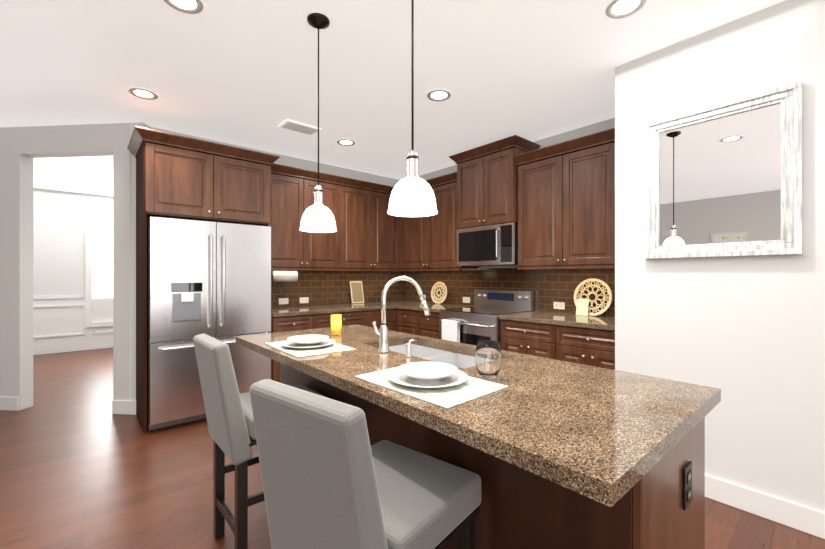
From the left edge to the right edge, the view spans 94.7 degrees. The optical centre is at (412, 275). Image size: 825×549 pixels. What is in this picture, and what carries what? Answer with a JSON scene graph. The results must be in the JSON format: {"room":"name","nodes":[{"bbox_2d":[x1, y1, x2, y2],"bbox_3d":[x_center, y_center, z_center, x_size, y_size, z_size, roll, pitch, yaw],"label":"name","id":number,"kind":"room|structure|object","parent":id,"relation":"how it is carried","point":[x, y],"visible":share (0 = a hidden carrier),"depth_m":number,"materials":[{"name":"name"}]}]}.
{"room":"kitchen","nodes":[
{"label":"kitchen","id":0,"kind":"room"},
{"bbox_2d":[0,0,784,196],"bbox_3d":[-1.589,-1.470,2.362,7.340,0.100,11.890,0,0,-41],"label":"ceiling","id":1,"kind":"structure","parent":0,"point":[244,73],"depth_m":2.61,"materials":[{"name":"white paint"}]},
{"bbox_2d":[128,88,157,99],"bbox_3d":[-2.090,-1.414,2.953,0.189,0.008,0.189,0,0,10],"label":"recessed light","id":2,"kind":"object","parent":1,"relation":"in","point":[138,92],"depth_m":2.95,"materials":[{"name":"white"}]},
{"bbox_2d":[164,0,203,13],"bbox_3d":[-1.182,-1.414,1.954,0.189,0.008,0.189,0,0,25],"label":"recessed light","id":3,"kind":"object","parent":1,"relation":"in","point":[186,6],"depth_m":1.99,"materials":[{"name":"white"}]},
{"bbox_2d":[279,119,320,135],"bbox_3d":[-1.072,-1.411,3.626,0.340,0.015,0.200,0,0,-41],"label":"ceiling vent","id":4,"kind":"object","parent":1,"relation":"in","point":[298,127],"visible":0.98,"depth_m":3.60,"materials":[{"name":"white metal"}]},
{"bbox_2d":[299,13,336,232],"bbox_3d":[-0.522,-0.836,2.110,0.204,1.167,0.204,0,0,-41],"label":"pendant lamp","id":5,"kind":"object","parent":1,"relation":"hanging from","point":[317,216],"visible":1,"depth_m":2.07,"materials":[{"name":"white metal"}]},
{"bbox_2d":[337,139,354,145],"bbox_3d":[-0.704,-1.414,4.026,0.189,0.008,0.189,0,0,25],"label":"recessed light","id":6,"kind":"object","parent":1,"relation":"in","point":[346,142],"depth_m":4.03,"materials":[{"name":"white"}]},
{"bbox_2d":[387,0,437,216],"bbox_3d":[0.000,-0.836,1.524,0.204,1.167,0.204,0,0,-41],"label":"pendant lamp","id":7,"kind":"object","parent":1,"relation":"hanging from","point":[412,194],"visible":1,"depth_m":1.49,"materials":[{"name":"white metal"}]},
{"bbox_2d":[427,89,450,100],"bbox_3d":[0.208,-1.414,2.977,0.189,0.008,0.189,0,0,25],"label":"recessed light","id":8,"kind":"object","parent":1,"relation":"in","point":[438,94],"depth_m":2.97,"materials":[{"name":"white"}]},
{"bbox_2d":[606,0,646,18],"bbox_3d":[1.117,-1.414,1.992,0.189,0.008,0.189,0,0,10],"label":"recessed light","id":9,"kind":"object","parent":1,"relation":"in","point":[616,9],"depth_m":2.00,"materials":[{"name":"white"}]},
{"bbox_2d":[0,348,824,548],"bbox_3d":[-1.589,1.330,2.362,7.340,0.100,11.890,0,0,-41],"label":"floor","id":10,"kind":"structure","parent":0,"point":[82,466],"depth_m":2.34,"materials":[{"name":"brown wood"}]},
{"bbox_2d":[136,218,270,432],"bbox_3d":[-1.988,0.410,3.620,1.000,1.740,0.585,0,0,-41],"label":"tall cabinet","id":11,"kind":"object","parent":10,"relation":"on","point":[228,251],"depth_m":3.24,"materials":[{"name":"metal"}]},
{"bbox_2d":[140,216,271,431],"bbox_3d":[-1.927,0.403,3.578,0.965,1.755,0.731,0,0,-41],"label":"refrigerator","id":12,"kind":"object","parent":11,"relation":"in","point":[213,279],"depth_m":3.24,"materials":[{"name":"silver metal"}]},
{"bbox_2d":[193,334,327,548],"bbox_3d":[-0.719,0.777,1.842,0.538,1.001,0.416,0,0,-41],"label":"stool","id":13,"kind":"object","parent":10,"relation":"on","point":[229,415],"visible":0.56,"depth_m":1.60,"materials":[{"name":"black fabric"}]},
{"bbox_2d":[271,314,318,381],"bbox_3d":[-1.401,0.844,4.145,0.501,0.872,0.619,0,0,-41],"label":"base cabinet","id":14,"kind":"object","parent":10,"relation":"on","point":[301,321],"depth_m":3.87,"materials":[{"name":"brown wood"}]},
{"bbox_2d":[271,302,410,317],"bbox_3d":[-0.759,0.386,4.691,2.186,0.040,0.638,0,0,-41],"label":"countertop","id":15,"kind":"structure","parent":14,"relation":"on","point":[340,307],"depth_m":4.36,"materials":[{"name":"brown stone"}]},
{"bbox_2d":[319,310,370,327],"bbox_3d":[-1.007,0.844,4.488,0.793,0.872,0.619,0,0,-41],"label":"base cabinet","id":16,"kind":"object","parent":10,"relation":"on","point":[357,317],"depth_m":4.36,"materials":[{"name":"brown wood"}]},
{"bbox_2d":[250,379,480,548],"bbox_3d":[-0.114,0.777,1.086,0.416,1.001,0.538,0,0,39],"label":"stool","id":17,"kind":"object","parent":10,"relation":"on","point":[332,478],"visible":1,"depth_m":0.92,"materials":[{"name":"grey fabric"}]},
{"bbox_2d":[371,310,394,330],"bbox_3d":[-0.582,0.844,4.858,0.460,0.872,0.619,0,0,-41],"label":"base cabinet","id":18,"kind":"object","parent":10,"relation":"on","point":[375,314],"depth_m":4.69,"materials":[{"name":"brown wood"}]},
{"bbox_2d":[395,310,414,334],"bbox_3d":[0.155,0.844,4.833,0.619,0.872,0.423,0,0,-41],"label":"base cabinet","id":19,"kind":"object","parent":10,"relation":"on","point":[404,319],"depth_m":4.64,"materials":[{"name":"brown wood"}]},
{"bbox_2d":[415,310,438,338],"bbox_3d":[0.426,0.844,4.522,0.619,0.872,0.403,0,0,-41],"label":"base cabinet","id":20,"kind":"object","parent":10,"relation":"on","point":[427,326],"depth_m":4.36,"materials":[{"name":"brown wood"}]},
{"bbox_2d":[439,306,534,350],"bbox_3d":[0.804,0.826,4.030,0.638,0.908,0.823,0,0,-41],"label":"oven","id":21,"kind":"object","parent":10,"relation":"on","point":[461,324],"depth_m":3.83,"materials":[{"name":"metal"}]},
{"bbox_2d":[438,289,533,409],"bbox_3d":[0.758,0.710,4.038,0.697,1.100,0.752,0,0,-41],"label":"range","id":22,"kind":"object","parent":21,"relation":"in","point":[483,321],"depth_m":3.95,"materials":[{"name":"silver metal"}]},
{"bbox_2d":[441,319,459,352],"bbox_3d":[0.395,0.620,3.942,0.043,0.320,0.220,0,0,-41],"label":"towel","id":23,"kind":"object","parent":22,"relation":"hanging from","point":[450,328],"depth_m":3.91,"materials":[{"name":"white fabric"}]},
{"bbox_2d":[395,302,614,329],"bbox_3d":[0.905,0.384,3.944,0.653,0.044,2.669,0,0,-41],"label":"countertop","id":24,"kind":"structure","parent":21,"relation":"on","point":[549,318],"depth_m":3.35,"materials":[{"name":"brown stone"}]},
{"bbox_2d":[462,296,470,302],"bbox_3d":[0.666,0.295,4.700,0.008,0.070,0.115,0,0,-41],"label":"outlet","id":25,"kind":"object","parent":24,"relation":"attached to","point":[465,299],"depth_m":4.70,"materials":[{"name":"white plastic"}]},
{"bbox_2d":[553,301,564,309],"bbox_3d":[1.460,0.295,3.787,0.008,0.070,0.115,0,0,-41],"label":"outlet","id":26,"kind":"object","parent":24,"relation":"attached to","point":[557,305],"depth_m":3.79,"materials":[{"name":"white plastic"}]},
{"bbox_2d":[280,340,704,548],"bbox_3d":[0.062,0.843,1.843,0.591,0.870,2.100,0,0,-41],"label":"kitchen island","id":27,"kind":"object","parent":10,"relation":"on","point":[519,510],"depth_m":1.10,"materials":[{"name":"brown wood"}]},
{"bbox_2d":[236,329,683,507],"bbox_3d":[-0.194,0.386,1.626,0.440,0.040,2.160,0,0,-41],"label":"island countertop","id":28,"kind":"structure","parent":27,"relation":"on","point":[597,450],"depth_m":0.96,"materials":[{"name":"brown stone"}]},
{"bbox_2d":[265,334,354,357],"bbox_3d":[-0.539,0.342,1.969,0.316,0.046,0.460,0,0,-41],"label":"place setting","id":29,"kind":"object","parent":28,"relation":"on","point":[297,346],"visible":1,"depth_m":1.92,"materials":[{"name":"white ceramic"}]},
{"bbox_2d":[372,276,430,357],"bbox_3d":[-0.026,0.182,1.851,0.260,0.366,0.243,0,0,-41],"label":"faucet","id":30,"kind":"object","parent":28,"relation":"on","point":[383,349],"depth_m":1.82,"materials":[{"name":"silver metal"}]},
{"bbox_2d":[354,362,508,408],"bbox_3d":[0.053,0.342,1.311,0.316,0.046,0.460,0,0,-41],"label":"place setting","id":31,"kind":"object","parent":28,"relation":"on","point":[445,385],"visible":1,"depth_m":1.26,"materials":[{"name":"white ceramic"}]},
{"bbox_2d":[475,340,501,378],"bbox_3d":[0.273,0.301,1.370,0.094,0.128,0.094,0,0,-41],"label":"water glass","id":32,"kind":"object","parent":28,"relation":"on","point":[488,360],"visible":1,"depth_m":1.33,"materials":[{"name":"clear glass"}]},
{"bbox_2d":[308,325,720,435],"bbox_3d":[0.133,0.386,1.910,0.425,0.040,2.160,0,0,-41],"label":"island countertop","id":33,"kind":"structure","parent":27,"relation":"on","point":[690,403],"depth_m":1.32,"materials":[{"name":"brown stone"}]},
{"bbox_2d":[331,314,341,335],"bbox_3d":[-0.473,0.302,2.358,0.070,0.125,0.070,0,0,-41],"label":"juice glass","id":34,"kind":"object","parent":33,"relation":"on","point":[336,324],"visible":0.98,"depth_m":2.33,"materials":[{"name":"yellow glass"}]},
{"bbox_2d":[682,461,692,510],"bbox_3d":[0.789,0.600,1.089,0.070,0.115,0.008,0,0,-41],"label":"outlet","id":35,"kind":"object","parent":27,"relation":"attached to","point":[686,465],"depth_m":1.08,"materials":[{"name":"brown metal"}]},
{"bbox_2d":[507,322,546,357],"bbox_3d":[1.263,0.844,3.559,0.619,0.872,0.621,0,0,-41],"label":"base cabinet","id":36,"kind":"object","parent":10,"relation":"on","point":[529,338],"depth_m":3.37,"materials":[{"name":"brown wood"}]},
{"bbox_2d":[547,326,614,369],"bbox_3d":[1.589,0.844,3.184,0.619,0.872,0.623,0,0,-41],"label":"base cabinet","id":37,"kind":"object","parent":10,"relation":"on","point":[596,348],"depth_m":3.00,"materials":[{"name":"brown wood"}]},
{"bbox_2d":[0,0,824,511],"bbox_3d":[-1.589,-0.070,2.362,7.340,2.700,11.890,0,0,-41],"label":"wall","id":38,"kind":"structure","parent":0,"point":[746,334],"depth_m":2.26,"materials":[{"name":"white paint"}]},
{"bbox_2d":[0,396,18,410],"bbox_3d":[-3.939,1.215,3.601,0.318,0.130,0.256,0,0,-41],"label":"baseboard","id":39,"kind":"structure","parent":38,"relation":"attached to","point":[6,403],"depth_m":3.61,"materials":[{"name":"white"}]},
{"bbox_2d":[33,207,112,344],"bbox_3d":[-5.408,-0.035,6.767,7.085,2.310,0.110,0,0,-41],"label":"trim","id":40,"kind":"structure","parent":38,"relation":"attached to","point":[66,318],"depth_m":6.50,"materials":[{"name":"white wood"}]},
{"bbox_2d":[33,339,112,354],"bbox_3d":[-5.400,1.200,6.756,7.085,0.160,0.013,0,0,-41],"label":"baseboard","id":41,"kind":"structure","parent":38,"relation":"attached to","point":[105,343],"depth_m":6.43,"materials":[{"name":"white"}]},
{"bbox_2d":[92,214,112,297],"bbox_3d":[-5.295,-0.150,7.051,1.600,2.500,0.010,0,0,-41],"label":"window","id":42,"kind":"structure","parent":38,"relation":"in","point":[102,250],"depth_m":6.81,"materials":[{"name":"white glass"}]},
{"bbox_2d":[135,130,270,225],"bbox_3d":[-1.985,-0.838,3.644,1.010,0.656,0.609,0,0,-41],"label":"upper cabinet","id":43,"kind":"object","parent":38,"relation":"attached to","point":[185,179],"depth_m":3.35,"materials":[{"name":"brown wood"}]},
{"bbox_2d":[271,166,334,269],"bbox_3d":[-1.308,-0.628,4.412,0.992,1.076,0.339,0,0,-41],"label":"upper cabinet","id":44,"kind":"object","parent":38,"relation":"attached to","point":[292,191],"depth_m":4.22,"materials":[{"name":"brown wood"}]},
{"bbox_2d":[250,268,402,308],"bbox_3d":[-0.970,0.138,4.926,2.176,0.452,0.007,0,0,-41],"label":"backsplash","id":45,"kind":"structure","parent":38,"relation":"attached to","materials":[{"name":"tile"}]},
{"bbox_2d":[278,298,288,304],"bbox_3d":[-1.508,0.295,4.448,0.115,0.070,0.008,0,0,-41],"label":"outlet","id":46,"kind":"object","parent":45,"relation":"attached to","point":[281,301],"depth_m":4.44,"materials":[{"name":"white plastic"}]},
{"bbox_2d":[299,297,308,303],"bbox_3d":[-1.316,0.295,4.615,0.115,0.070,0.008,0,0,-41],"label":"outlet","id":47,"kind":"object","parent":45,"relation":"attached to","point":[302,300],"depth_m":4.62,"materials":[{"name":"white plastic"}]},
{"bbox_2d":[335,175,398,269],"bbox_3d":[-0.637,-0.628,4.960,0.989,1.076,0.392,0,0,-41],"label":"upper cabinet","id":48,"kind":"object","parent":38,"relation":"attached to","point":[366,236],"depth_m":4.80,"materials":[{"name":"brown wood"}]},
{"bbox_2d":[399,174,478,269],"bbox_3d":[0.281,-0.628,4.861,0.392,1.076,1.109,0,0,-41],"label":"upper cabinet","id":49,"kind":"object","parent":38,"relation":"attached to","point":[424,242],"depth_m":4.67,"materials":[{"name":"brown wood"}]},
{"bbox_2d":[455,146,486,225],"bbox_3d":[0.798,-0.939,4.264,0.396,0.816,0.469,0,0,-41],"label":"upper cabinet","id":50,"kind":"object","parent":38,"relation":"attached to","point":[471,174],"depth_m":4.15,"materials":[{"name":"brown wood"}]},
{"bbox_2d":[451,222,514,265],"bbox_3d":[0.878,-0.320,4.141,0.436,0.409,0.752,0,0,-41],"label":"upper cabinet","id":51,"kind":"object","parent":38,"relation":"attached to","point":[492,243],"depth_m":4.02,"materials":[{"name":"metal"}]},
{"bbox_2d":[456,222,534,266],"bbox_3d":[0.878,-0.320,4.142,0.437,0.410,0.752,0,0,-41],"label":"microwave","id":52,"kind":"object","parent":51,"relation":"in","point":[495,243],"depth_m":3.97,"materials":[{"name":"silver metal"}]},
{"bbox_2d":[487,138,538,221],"bbox_3d":[1.045,-0.939,3.979,0.396,0.816,0.296,0,0,-41],"label":"upper cabinet","id":53,"kind":"object","parent":38,"relation":"attached to","point":[502,157],"depth_m":3.83,"materials":[{"name":"brown wood"}]},
{"bbox_2d":[515,134,606,269],"bbox_3d":[1.472,-0.628,3.532,0.339,1.076,0.939,0,0,-41],"label":"upper cabinet","id":54,"kind":"object","parent":38,"relation":"attached to","point":[562,224],"depth_m":3.40,"materials":[{"name":"brown wood"}]},
{"bbox_2d":[607,130,614,265],"bbox_3d":[1.819,-0.628,3.132,0.339,1.076,0.244,0,0,-41],"label":"upper cabinet","id":55,"kind":"object","parent":38,"relation":"attached to","point":[610,133],"depth_m":3.10,"materials":[{"name":"brown wood"}]},
{"bbox_2d":[644,80,802,258],"bbox_3d":[1.716,-0.540,2.162,0.038,0.864,0.702,0,0,-41],"label":"wall mirror","id":56,"kind":"object","parent":38,"relation":"attached to","point":[723,179],"visible":1,"depth_m":2.12,"materials":[{"name":"white wood"}]},
{"bbox_2d":[705,474,824,538],"bbox_3d":[2.682,1.215,1.067,0.017,0.130,4.032,0,0,-41],"label":"baseboard","id":57,"kind":"structure","parent":38,"relation":"attached to","point":[805,519],"depth_m":2.00,"materials":[{"name":"white wood"}]}
]}

